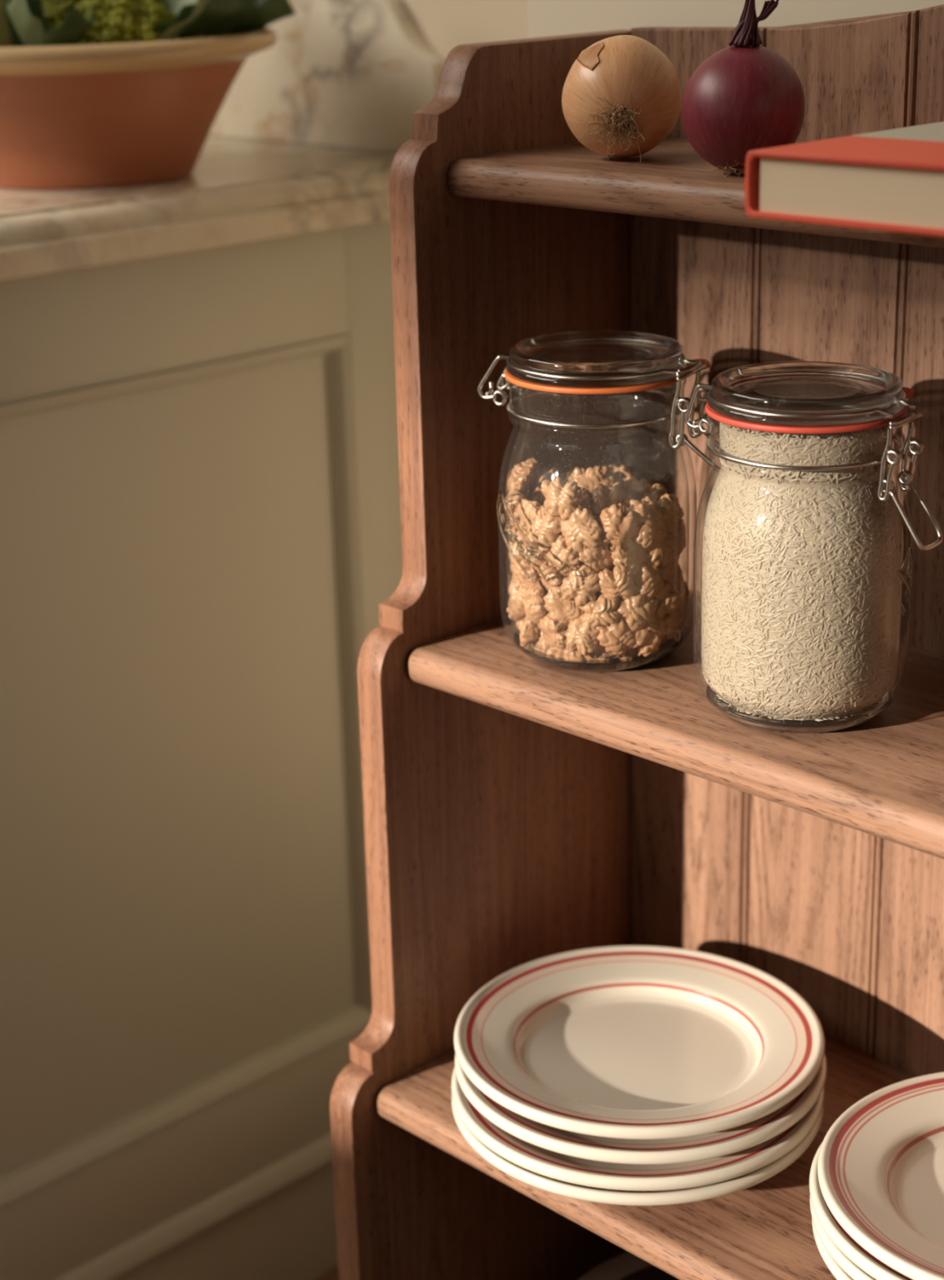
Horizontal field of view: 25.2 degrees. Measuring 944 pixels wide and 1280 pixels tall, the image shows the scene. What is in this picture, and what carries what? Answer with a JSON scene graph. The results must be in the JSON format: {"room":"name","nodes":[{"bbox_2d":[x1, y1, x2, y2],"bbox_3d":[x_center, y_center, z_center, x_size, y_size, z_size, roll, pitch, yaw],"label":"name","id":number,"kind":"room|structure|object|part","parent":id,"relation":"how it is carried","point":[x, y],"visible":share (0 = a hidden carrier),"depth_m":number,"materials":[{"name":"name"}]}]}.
{"room":"kitchen","nodes":[
{"label":"kitchen","id":0,"kind":"room"},
{"bbox_2d":[313,1265,338,1279],"bbox_3d":[-0.703,1.036,0.600,3.200,0.050,4.900,-19,26,-41],"label":"floor","id":1,"kind":"structure","parent":0,"point":[331,1274],"depth_m":1.86,"materials":[{"name":"brown wood"}]},
{"bbox_2d":[0,220,402,1279],"bbox_3d":[-0.554,0.059,1.947,0.646,0.907,0.960,-19,26,-41],"label":"base cabinet","id":2,"kind":"object","parent":1,"relation":"on","point":[201,533],"visible":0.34,"depth_m":1.62,"materials":[{"name":"green paint"}]},
{"bbox_3d":[-0.217,0.466,1.735,0.646,0.018,0.022,-19,26,-41],"label":"moulding","id":3,"kind":"part","parent":2,"relation":"part of","materials":[{"name":"green paint"}]},
{"bbox_2d":[0,135,396,280],"bbox_3d":[-0.586,-0.392,1.803,0.662,0.040,1.015,-19,26,-41],"label":"countertop","id":4,"kind":"structure","parent":2,"relation":"on","point":[237,191],"depth_m":1.52,"materials":[{"name":"beige stone"}]},
{"bbox_2d":[0,26,277,190],"bbox_3d":[-0.293,-0.400,1.583,0.300,0.104,0.300,-19,26,-41],"label":"terracotta bowl","id":5,"kind":"object","parent":4,"relation":"on","point":[108,115],"visible":0.93,"depth_m":1.50,"materials":[{"name":"orange ceramic"}]},
{"bbox_2d":[0,0,295,46],"bbox_3d":[-0.285,-0.468,1.579,0.305,0.180,0.305,-19,26,-41],"label":"plant","id":6,"kind":"object","parent":5,"relation":"in","point":[23,23],"visible":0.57,"depth_m":1.48,"materials":[{"name":"green plant"}]},
{"bbox_2d":[208,0,444,151],"bbox_3d":[-0.369,-0.557,1.995,0.020,0.136,0.988,-19,26,-41],"label":"upstand","id":7,"kind":"object","parent":4,"relation":"on","point":[344,73],"visible":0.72,"depth_m":1.74,"materials":[{"name":"beige stone"}]},
{"bbox_2d":[329,4,943,1279],"bbox_3d":[0.279,0.253,1.017,0.297,1.108,0.816,-19,26,-41],"label":"shelf unit","id":8,"kind":"object","parent":1,"relation":"on","point":[519,809],"visible":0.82,"depth_m":1.20,"materials":[{"name":"brown wood"}]},
{"bbox_3d":[0.000,0.188,1.294,0.297,1.064,0.020,-19,26,-41],"label":"panel","id":9,"kind":"part","parent":8,"relation":"part of","materials":[{"name":"brown wood"}]},
{"bbox_2d":[476,329,719,672],"bbox_3d":[0.073,-0.074,1.141,0.122,0.171,0.115,-6,20,-13],"label":"jar","id":10,"kind":"object","parent":8,"relation":"on","point":[592,362],"visible":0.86,"depth_m":1.11,"materials":[{"name":"clear glass"}]},
{"bbox_2d":[508,551,516,578],"bbox_3d":[0.026,-0.042,1.156,0.010,0.022,0.026,-4,19,-7],"label":"walnut half","id":11,"kind":"object","parent":10,"relation":"in","point":[512,559],"visible":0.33,"depth_m":1.15,"materials":[{"name":"brown food"}]},
{"bbox_2d":[503,488,525,526],"bbox_3d":[0.025,-0.071,1.147,0.016,0.025,0.029,-2,19,-1],"label":"walnut half","id":12,"kind":"object","parent":10,"relation":"in","point":[514,497],"visible":0.59,"depth_m":1.14,"materials":[{"name":"brown food"}]},
{"bbox_2d":[506,601,525,631],"bbox_3d":[0.030,-0.016,1.166,0.015,0.023,0.026,10,22,30],"label":"walnut half","id":13,"kind":"object","parent":10,"relation":"in","point":[519,620],"visible":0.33,"depth_m":1.16,"materials":[{"name":"brown food"}]},
{"bbox_2d":[507,576,526,616],"bbox_3d":[0.027,-0.025,1.153,0.014,0.025,0.026,-9,20,-20],"label":"walnut half","id":14,"kind":"object","parent":10,"relation":"in","point":[516,590],"visible":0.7,"depth_m":1.15,"materials":[{"name":"brown food"}]},
{"bbox_2d":[509,525,524,559],"bbox_3d":[0.026,-0.053,1.144,0.012,0.020,0.024,-2,19,-2],"label":"walnut half","id":15,"kind":"object","parent":10,"relation":"in","point":[516,533],"visible":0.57,"depth_m":1.14,"materials":[{"name":"brown food"}]},
{"bbox_2d":[506,457,539,495],"bbox_3d":[0.028,-0.088,1.154,0.017,0.023,0.020,8,21,25],"label":"walnut half","id":16,"kind":"object","parent":10,"relation":"in","point":[522,477],"visible":0.91,"depth_m":1.15,"materials":[{"name":"brown food"}]},
{"bbox_2d":[513,559,541,589],"bbox_3d":[0.030,-0.035,1.140,0.013,0.022,0.020,-8,20,-18],"label":"walnut half","id":17,"kind":"object","parent":10,"relation":"in","point":[523,580],"visible":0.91,"depth_m":1.13,"materials":[{"name":"brown food"}]},
{"bbox_2d":[516,498,541,534],"bbox_3d":[0.032,-0.065,1.131,0.011,0.022,0.026,-9,21,-22],"label":"walnut half","id":18,"kind":"object","parent":10,"relation":"in","point":[526,511],"visible":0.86,"depth_m":1.13,"materials":[{"name":"brown food"}]},
{"bbox_2d":[519,616,539,647],"bbox_3d":[0.033,-0.009,1.149,0.014,0.024,0.020,3,20,12],"label":"walnut half","id":19,"kind":"object","parent":10,"relation":"in","point":[529,631],"visible":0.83,"depth_m":1.14,"materials":[{"name":"brown food"}]},
{"bbox_2d":[519,532,549,570],"bbox_3d":[0.034,-0.047,1.127,0.022,0.023,0.012,7,21,24],"label":"walnut half","id":20,"kind":"object","parent":10,"relation":"in","point":[537,560],"visible":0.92,"depth_m":1.12,"materials":[{"name":"brown food"}]},
{"bbox_2d":[522,583,546,623],"bbox_3d":[0.034,-0.020,1.137,0.012,0.024,0.024,-3,19,-6],"label":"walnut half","id":21,"kind":"object","parent":10,"relation":"in","point":[533,602],"visible":1,"depth_m":1.13,"materials":[{"name":"brown food"}]},
{"bbox_2d":[526,482,545,506],"bbox_3d":[0.037,-0.074,1.161,0.013,0.026,0.024,3,20,13],"label":"walnut half","id":22,"kind":"object","parent":10,"relation":"in","point":[535,494],"visible":0.24,"depth_m":1.15,"materials":[{"name":"brown food"}]},
{"bbox_2d":[539,581,547,595],"bbox_3d":[0.049,-0.030,1.144,0.024,0.023,0.012,-2,19,-1],"label":"walnut half","id":23,"kind":"object","parent":10,"relation":"in","point":[542,585],"visible":0.12,"depth_m":1.14,"materials":[{"name":"brown food"}]},
{"bbox_2d":[533,629,555,655],"bbox_3d":[0.042,0.001,1.148,0.012,0.023,0.023,-18,25,-39],"label":"walnut half","id":24,"kind":"object","parent":10,"relation":"in","point":[540,645],"visible":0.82,"depth_m":1.14,"materials":[{"name":"brown food"}]},
{"bbox_2d":[540,479,550,499],"bbox_3d":[0.045,-0.075,1.137,0.016,0.023,0.019,-8,20,-18],"label":"walnut half","id":25,"kind":"object","parent":10,"relation":"in","point":[545,483],"visible":0.18,"depth_m":1.13,"materials":[{"name":"brown food"}]},
{"bbox_2d":[529,505,561,549],"bbox_3d":[0.040,-0.060,1.115,0.014,0.023,0.022,-14,23,-32],"label":"walnut half","id":26,"kind":"object","parent":10,"relation":"in","point":[544,530],"visible":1,"depth_m":1.11,"materials":[{"name":"brown food"}]},
{"bbox_2d":[537,561,564,597],"bbox_3d":[0.043,-0.033,1.127,0.014,0.019,0.025,-9,20,-21],"label":"walnut half","id":27,"kind":"object","parent":10,"relation":"in","point":[553,581],"visible":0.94,"depth_m":1.12,"materials":[{"name":"brown food"}]},
{"bbox_2d":[537,612,566,648],"bbox_3d":[0.044,-0.005,1.136,0.014,0.024,0.028,-10,21,-24],"label":"walnut half","id":28,"kind":"object","parent":10,"relation":"in","point":[553,634],"visible":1,"depth_m":1.13,"materials":[{"name":"brown food"}]},
{"bbox_2d":[538,468,566,483],"bbox_3d":[0.043,-0.083,1.177,0.011,0.026,0.023,15,25,39],"label":"walnut half","id":29,"kind":"object","parent":10,"relation":"in","point":[552,474],"visible":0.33,"depth_m":1.17,"materials":[{"name":"brown food"}]},
{"bbox_2d":[546,534,579,577],"bbox_3d":[0.048,-0.044,1.115,0.023,0.025,0.012,14,24,37],"label":"walnut half","id":30,"kind":"object","parent":10,"relation":"in","point":[559,553],"visible":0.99,"depth_m":1.11,"materials":[{"name":"brown food"}]},
{"bbox_2d":[543,476,582,521],"bbox_3d":[0.047,-0.072,1.105,0.021,0.025,0.010,8,21,24],"label":"walnut half","id":31,"kind":"object","parent":10,"relation":"in","point":[562,499],"visible":1,"depth_m":1.10,"materials":[{"name":"brown food"}]},
{"bbox_2d":[542,589,584,629],"bbox_3d":[0.050,-0.018,1.127,0.023,0.026,0.012,2,19,11],"label":"walnut half","id":32,"kind":"object","parent":10,"relation":"in","point":[566,611],"visible":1,"depth_m":1.12,"materials":[{"name":"brown food"}]},
{"bbox_2d":[551,646,586,661],"bbox_3d":[0.054,0.004,1.139,0.027,0.023,0.015,10,22,30],"label":"walnut half","id":33,"kind":"object","parent":10,"relation":"in","point":[574,655],"visible":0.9,"depth_m":1.13,"materials":[{"name":"brown food"}]},
{"bbox_2d":[564,466,585,483],"bbox_3d":[0.059,-0.085,1.166,0.024,0.023,0.014,-3,19,-4],"label":"walnut half","id":34,"kind":"object","parent":10,"relation":"in","point":[571,474],"visible":0.12,"depth_m":1.16,"materials":[{"name":"brown food"}]},
{"bbox_2d":[560,561,599,606],"bbox_3d":[0.058,-0.029,1.116,0.023,0.024,0.012,1,19,7],"label":"walnut half","id":35,"kind":"object","parent":10,"relation":"in","point":[581,586],"visible":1,"depth_m":1.11,"materials":[{"name":"brown food"}]},
{"bbox_2d":[560,503,601,552],"bbox_3d":[0.056,-0.057,1.106,0.027,0.028,0.013,12,23,34],"label":"walnut half","id":36,"kind":"object","parent":10,"relation":"in","point":[581,531],"visible":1,"depth_m":1.10,"materials":[{"name":"brown food"}]},
{"bbox_2d":[564,615,599,657],"bbox_3d":[0.058,-0.003,1.126,0.021,0.024,0.013,9,21,27],"label":"walnut half","id":37,"kind":"object","parent":10,"relation":"in","point":[582,637],"visible":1,"depth_m":1.12,"materials":[{"name":"brown food"}]},
{"bbox_2d":[578,486,590,508],"bbox_3d":[0.054,-0.071,1.122,0.016,0.019,0.018,-12,22,-28],"label":"walnut half","id":38,"kind":"object","parent":10,"relation":"in","point":[585,501],"visible":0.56,"depth_m":1.12,"materials":[{"name":"brown food"}]},
{"bbox_2d":[573,466,615,491],"bbox_3d":[0.065,-0.083,1.141,0.025,0.023,0.013,-5,19,-11],"label":"walnut half","id":39,"kind":"object","parent":10,"relation":"in","point":[593,477],"visible":0.58,"depth_m":1.14,"materials":[{"name":"brown food"}]},
{"bbox_2d":[577,544,613,573],"bbox_3d":[0.066,-0.044,1.113,0.023,0.019,0.011,-9,20,-21],"label":"walnut half","id":40,"kind":"object","parent":10,"relation":"in","point":[593,561],"visible":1,"depth_m":1.11,"materials":[{"name":"brown food"}]},
{"bbox_3d":[0.066,-0.148,1.118,0.095,0.015,0.095,-19,26,-41],"label":"lid","id":41,"kind":"part","parent":10,"relation":"part of","materials":[{"name":"clear glass"}]},
{"bbox_2d":[583,644,613,660],"bbox_3d":[0.068,0.004,1.135,0.025,0.028,0.017,-2,19,-1],"label":"walnut half","id":42,"kind":"object","parent":10,"relation":"in","point":[598,654],"visible":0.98,"depth_m":1.13,"materials":[{"name":"brown food"}]},
{"bbox_2d":[577,593,620,626],"bbox_3d":[0.067,-0.015,1.119,0.024,0.019,0.010,4,20,14],"label":"walnut half","id":43,"kind":"object","parent":10,"relation":"in","point":[602,611],"visible":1,"depth_m":1.12,"materials":[{"name":"brown food"}]},
{"bbox_2d":[589,482,631,521],"bbox_3d":[0.073,-0.071,1.121,0.023,0.024,0.016,-1,19,2],"label":"walnut half","id":44,"kind":"object","parent":10,"relation":"in","point":[602,497],"visible":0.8,"depth_m":1.12,"materials":[{"name":"brown food"}]},
{"bbox_2d":[595,617,636,657],"bbox_3d":[0.077,-0.003,1.124,0.025,0.026,0.010,-4,19,-6],"label":"walnut half","id":45,"kind":"object","parent":10,"relation":"in","point":[615,638],"visible":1,"depth_m":1.12,"materials":[{"name":"brown food"}]},
{"bbox_2d":[597,565,637,601],"bbox_3d":[0.076,-0.029,1.115,0.023,0.023,0.013,-2,19,-1],"label":"walnut half","id":46,"kind":"object","parent":10,"relation":"in","point":[615,584],"visible":1,"depth_m":1.11,"materials":[{"name":"brown food"}]},
{"bbox_2d":[597,502,639,554],"bbox_3d":[0.075,-0.057,1.105,0.025,0.028,0.012,-2,19,-2],"label":"walnut half","id":47,"kind":"object","parent":10,"relation":"in","point":[619,527],"visible":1,"depth_m":1.10,"materials":[{"name":"brown food"}]},
{"bbox_2d":[605,464,631,479],"bbox_3d":[0.080,-0.086,1.182,0.015,0.024,0.026,-19,26,-41],"label":"walnut half","id":48,"kind":"object","parent":10,"relation":"in","point":[613,470],"visible":0.31,"depth_m":1.18,"materials":[{"name":"brown food"}]},
{"bbox_2d":[607,475,632,506],"bbox_3d":[0.076,-0.078,1.155,0.026,0.021,0.015,15,25,40],"label":"walnut half","id":49,"kind":"object","parent":10,"relation":"in","point":[625,485],"visible":0.24,"depth_m":1.15,"materials":[{"name":"brown food"}]},
{"bbox_2d":[612,646,640,658],"bbox_3d":[0.083,0.004,1.138,0.025,0.024,0.014,-9,20,-20],"label":"walnut half","id":50,"kind":"object","parent":10,"relation":"in","point":[631,652],"visible":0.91,"depth_m":1.13,"materials":[{"name":"brown food"}]},
{"bbox_2d":[610,537,646,575],"bbox_3d":[0.083,-0.045,1.116,0.024,0.025,0.012,-13,22,-31],"label":"walnut half","id":51,"kind":"object","parent":10,"relation":"in","point":[632,557],"visible":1,"depth_m":1.11,"materials":[{"name":"brown food"}]},
{"bbox_2d":[615,592,656,631],"bbox_3d":[0.085,-0.016,1.122,0.026,0.025,0.013,-1,19,0],"label":"walnut half","id":52,"kind":"object","parent":10,"relation":"in","point":[636,611],"visible":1,"depth_m":1.12,"materials":[{"name":"brown food"}]},
{"bbox_2d":[622,475,651,502],"bbox_3d":[0.091,-0.078,1.167,0.013,0.025,0.024,-16,24,-36],"label":"walnut half","id":53,"kind":"object","parent":10,"relation":"in","point":[640,489],"visible":0.43,"depth_m":1.16,"materials":[{"name":"brown food"}]},
{"bbox_2d":[627,496,666,548],"bbox_3d":[0.092,-0.061,1.112,0.023,0.025,0.016,-18,25,-40],"label":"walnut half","id":54,"kind":"object","parent":10,"relation":"in","point":[651,530],"visible":1,"depth_m":1.11,"materials":[{"name":"brown food"}]},
{"bbox_2d":[632,561,664,600],"bbox_3d":[0.094,-0.033,1.123,0.013,0.023,0.021,15,25,39],"label":"walnut half","id":55,"kind":"object","parent":10,"relation":"in","point":[648,580],"visible":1,"depth_m":1.12,"materials":[{"name":"brown food"}]},
{"bbox_2d":[631,613,666,656],"bbox_3d":[0.095,-0.005,1.132,0.026,0.027,0.014,-14,23,-32],"label":"walnut half","id":56,"kind":"object","parent":10,"relation":"in","point":[648,637],"visible":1,"depth_m":1.13,"materials":[{"name":"brown food"}]},
{"bbox_2d":[644,483,666,504],"bbox_3d":[0.099,-0.074,1.151,0.014,0.022,0.024,-2,19,0],"label":"walnut half","id":57,"kind":"object","parent":10,"relation":"in","point":[656,491],"visible":0.31,"depth_m":1.15,"materials":[{"name":"brown food"}]},
{"bbox_2d":[644,530,674,569],"bbox_3d":[0.100,-0.049,1.123,0.022,0.026,0.010,-18,25,-39],"label":"walnut half","id":58,"kind":"object","parent":10,"relation":"in","point":[661,555],"visible":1,"depth_m":1.12,"materials":[{"name":"brown food"}]},
{"bbox_2d":[659,635,666,645],"bbox_3d":[0.102,-0.004,1.158,0.011,0.021,0.024,3,20,13],"label":"walnut half","id":59,"kind":"object","parent":10,"relation":"in","point":[664,639],"visible":0.12,"depth_m":1.15,"materials":[{"name":"brown food"}]},
{"bbox_2d":[653,580,681,619],"bbox_3d":[0.099,-0.020,1.132,0.026,0.024,0.011,4,20,15],"label":"walnut half","id":60,"kind":"object","parent":10,"relation":"in","point":[668,601],"visible":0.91,"depth_m":1.13,"materials":[{"name":"brown food"}]},
{"bbox_2d":[658,551,679,582],"bbox_3d":[0.102,-0.038,1.137,0.014,0.025,0.023,8,21,26],"label":"walnut half","id":61,"kind":"object","parent":10,"relation":"in","point":[667,574],"visible":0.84,"depth_m":1.13,"materials":[{"name":"brown food"}]},
{"bbox_2d":[657,493,684,533],"bbox_3d":[0.104,-0.066,1.125,0.011,0.023,0.025,14,24,38],"label":"walnut half","id":62,"kind":"object","parent":10,"relation":"in","point":[672,513],"visible":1,"depth_m":1.12,"materials":[{"name":"brown food"}]},
{"bbox_2d":[664,609,679,639],"bbox_3d":[0.107,-0.011,1.145,0.011,0.022,0.021,-2,19,-2],"label":"walnut half","id":63,"kind":"object","parent":10,"relation":"in","point":[672,624],"visible":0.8,"depth_m":1.14,"materials":[{"name":"brown food"}]},
{"bbox_2d":[671,521,685,555],"bbox_3d":[0.109,-0.054,1.138,0.011,0.024,0.020,7,21,24],"label":"walnut half","id":64,"kind":"object","parent":10,"relation":"in","point":[679,535],"visible":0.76,"depth_m":1.13,"materials":[{"name":"brown food"}]},
{"bbox_2d":[670,570,689,611],"bbox_3d":[0.110,-0.027,1.148,0.011,0.028,0.026,13,24,36],"label":"walnut half","id":65,"kind":"object","parent":10,"relation":"in","point":[678,584],"visible":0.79,"depth_m":1.15,"materials":[{"name":"brown food"}]},
{"bbox_2d":[677,563,682,574],"bbox_3d":[0.111,-0.033,1.166,0.011,0.020,0.021,2,19,11],"label":"walnut half","id":66,"kind":"object","parent":10,"relation":"in","point":[679,569],"visible":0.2,"depth_m":1.16,"materials":[{"name":"brown food"}]},
{"bbox_2d":[561,35,680,163],"bbox_3d":[0.076,-0.280,1.091,0.067,0.061,0.064,-19,26,-41],"label":"onion","id":67,"kind":"object","parent":8,"relation":"on","point":[621,95],"visible":1,"depth_m":1.07,"materials":[{"name":"beige food"}]},
{"bbox_3d":[0.075,-0.265,1.071,0.012,0.012,0.002,-36,25,26],"label":"plate","id":68,"kind":"part","parent":67,"relation":"part of","materials":[{"name":"beige food"}]},
{"bbox_2d":[577,1251,679,1279],"bbox_3d":[0.161,0.472,1.278,0.239,0.100,0.239,-19,26,-41],"label":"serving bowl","id":69,"kind":"object","parent":8,"relation":"on","point":[626,1265],"visible":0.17,"depth_m":1.35,"materials":[{"name":"white ceramic"}]},
{"bbox_2d":[451,1094,823,1205],"bbox_3d":[0.093,0.265,1.193,0.208,0.024,0.208,15,25,39],"label":"dinner plate","id":70,"kind":"object","parent":8,"relation":"on","point":[627,1197],"visible":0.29,"depth_m":1.10,"materials":[{"name":"white ceramic"}]},
{"bbox_2d":[451,1066,824,1191],"bbox_3d":[0.093,0.256,1.190,0.208,0.024,0.208,-18,25,-39],"label":"dinner plate","id":71,"kind":"object","parent":70,"relation":"on","point":[609,1175],"visible":0.29,"depth_m":1.11,"materials":[{"name":"white ceramic"}]},
{"bbox_2d":[454,1053,826,1164],"bbox_3d":[0.095,0.243,1.194,0.208,0.024,0.208,1,19,8],"label":"dinner plate","id":72,"kind":"object","parent":71,"relation":"on","point":[715,1144],"visible":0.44,"depth_m":1.11,"materials":[{"name":"white ceramic"}]},
{"bbox_2d":[453,945,824,1139],"bbox_3d":[0.094,0.231,1.197,0.213,0.024,0.213,-1,19,2],"label":"dinner plate","id":73,"kind":"object","parent":72,"relation":"on","point":[619,1042],"visible":1,"depth_m":1.20,"materials":[{"name":"white ceramic"}]},
{"bbox_3d":[0.296,0.329,1.058,0.228,0.020,0.775,-19,26,-41],"label":"shelf","id":74,"kind":"part","parent":8,"relation":"part of","materials":[{"name":"brown wood"}]},
{"bbox_3d":[0.302,0.075,0.984,0.190,0.020,0.775,-19,26,-41],"label":"shelf","id":75,"kind":"part","parent":8,"relation":"part of","materials":[{"name":"brown wood"}]},
{"bbox_3d":[0.311,-0.180,0.912,0.148,0.020,0.775,-19,26,-41],"label":"shelf","id":76,"kind":"part","parent":8,"relation":"part of","materials":[{"name":"brown wood"}]},
{"bbox_2d":[681,0,804,177],"bbox_3d":[0.132,-0.269,1.019,0.059,0.101,0.060,13,24,37],"label":"onion","id":77,"kind":"object","parent":8,"relation":"on","point":[745,96],"visible":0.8,"depth_m":1.00,"materials":[{"name":"food"}]},
{"bbox_2d":[684,360,942,733],"bbox_3d":[0.167,-0.046,1.052,0.113,0.171,0.109,-3,19,-3],"label":"jar","id":78,"kind":"object","parent":8,"relation":"on","point":[792,397],"visible":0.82,"depth_m":1.01,"materials":[{"name":"clear glass"}]},
{"bbox_2d":[701,422,902,721],"bbox_3d":[0.165,-0.041,1.054,0.099,0.148,0.099,-19,26,-41],"label":"rice","id":79,"kind":"object","parent":78,"relation":"in","point":[801,588],"visible":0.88,"depth_m":1.02,"materials":[{"name":"beige food"}]},
{"bbox_3d":[0.162,-0.119,1.027,0.095,0.015,0.095,-19,26,-41],"label":"lid","id":80,"kind":"part","parent":78,"relation":"part of","materials":[{"name":"clear glass"}]},
{"bbox_2d":[811,1217,853,1279],"bbox_3d":[0.276,0.305,1.063,0.208,0.024,0.208,-8,20,-17],"label":"dinner plate","id":81,"kind":"object","parent":8,"relation":"on","point":[836,1270],"visible":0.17,"depth_m":1.04,"materials":[{"name":"white ceramic"}]},
{"bbox_2d":[809,1195,875,1279],"bbox_3d":[0.275,0.295,1.061,0.208,0.024,0.208,8,21,25],"label":"dinner plate","id":82,"kind":"object","parent":81,"relation":"on","point":[847,1265],"visible":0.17,"depth_m":1.02,"materials":[{"name":"white ceramic"}]},
{"bbox_2d":[808,1141,912,1279],"bbox_3d":[0.274,0.286,1.059,0.208,0.024,0.208,10,22,29],"label":"dinner plate","id":83,"kind":"object","parent":82,"relation":"on","point":[871,1265],"visible":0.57,"depth_m":1.02,"materials":[{"name":"white ceramic"}]},
{"bbox_2d":[817,1071,943,1279],"bbox_3d":[0.278,0.277,1.054,0.208,0.024,0.208,4,20,15],"label":"dinner plate","id":84,"kind":"object","parent":83,"relation":"on","point":[880,1164],"visible":1,"depth_m":1.07,"materials":[{"name":"white ceramic"}]},
{"bbox_2d":[744,121,943,236],"bbox_3d":[0.256,-0.198,0.894,0.216,0.028,0.186,-19,26,-41],"label":"book","id":85,"kind":"object","parent":8,"relation":"on","point":[892,180],"visible":1,"depth_m":0.86,"materials":[{"name":"red paper"}]},
{"bbox_3d":[0.281,-0.219,0.911,0.147,0.001,0.180,-19,26,-41],"label":"panel","id":86,"kind":"part","parent":85,"relation":"part of","materials":[{"name":"beige paper"}]},
{"bbox_2d":[402,0,528,58],"bbox_3d":[-0.539,-0.853,2.161,0.102,2.492,2.197,-19,26,-41],"label":"wall","id":87,"kind":"structure","parent":0,"point":[444,25],"depth_m":1.65,"materials":[{"name":"paint"}]},
{"bbox_2d":[528,0,943,38],"bbox_3d":[1.097,-0.295,0.421,0.338,2.492,2.703,-19,26,-41],"label":"wall","id":88,"kind":"structure","parent":0,"point":[546,18],"depth_m":1.20,"materials":[{"name":"paint"}]}
]}

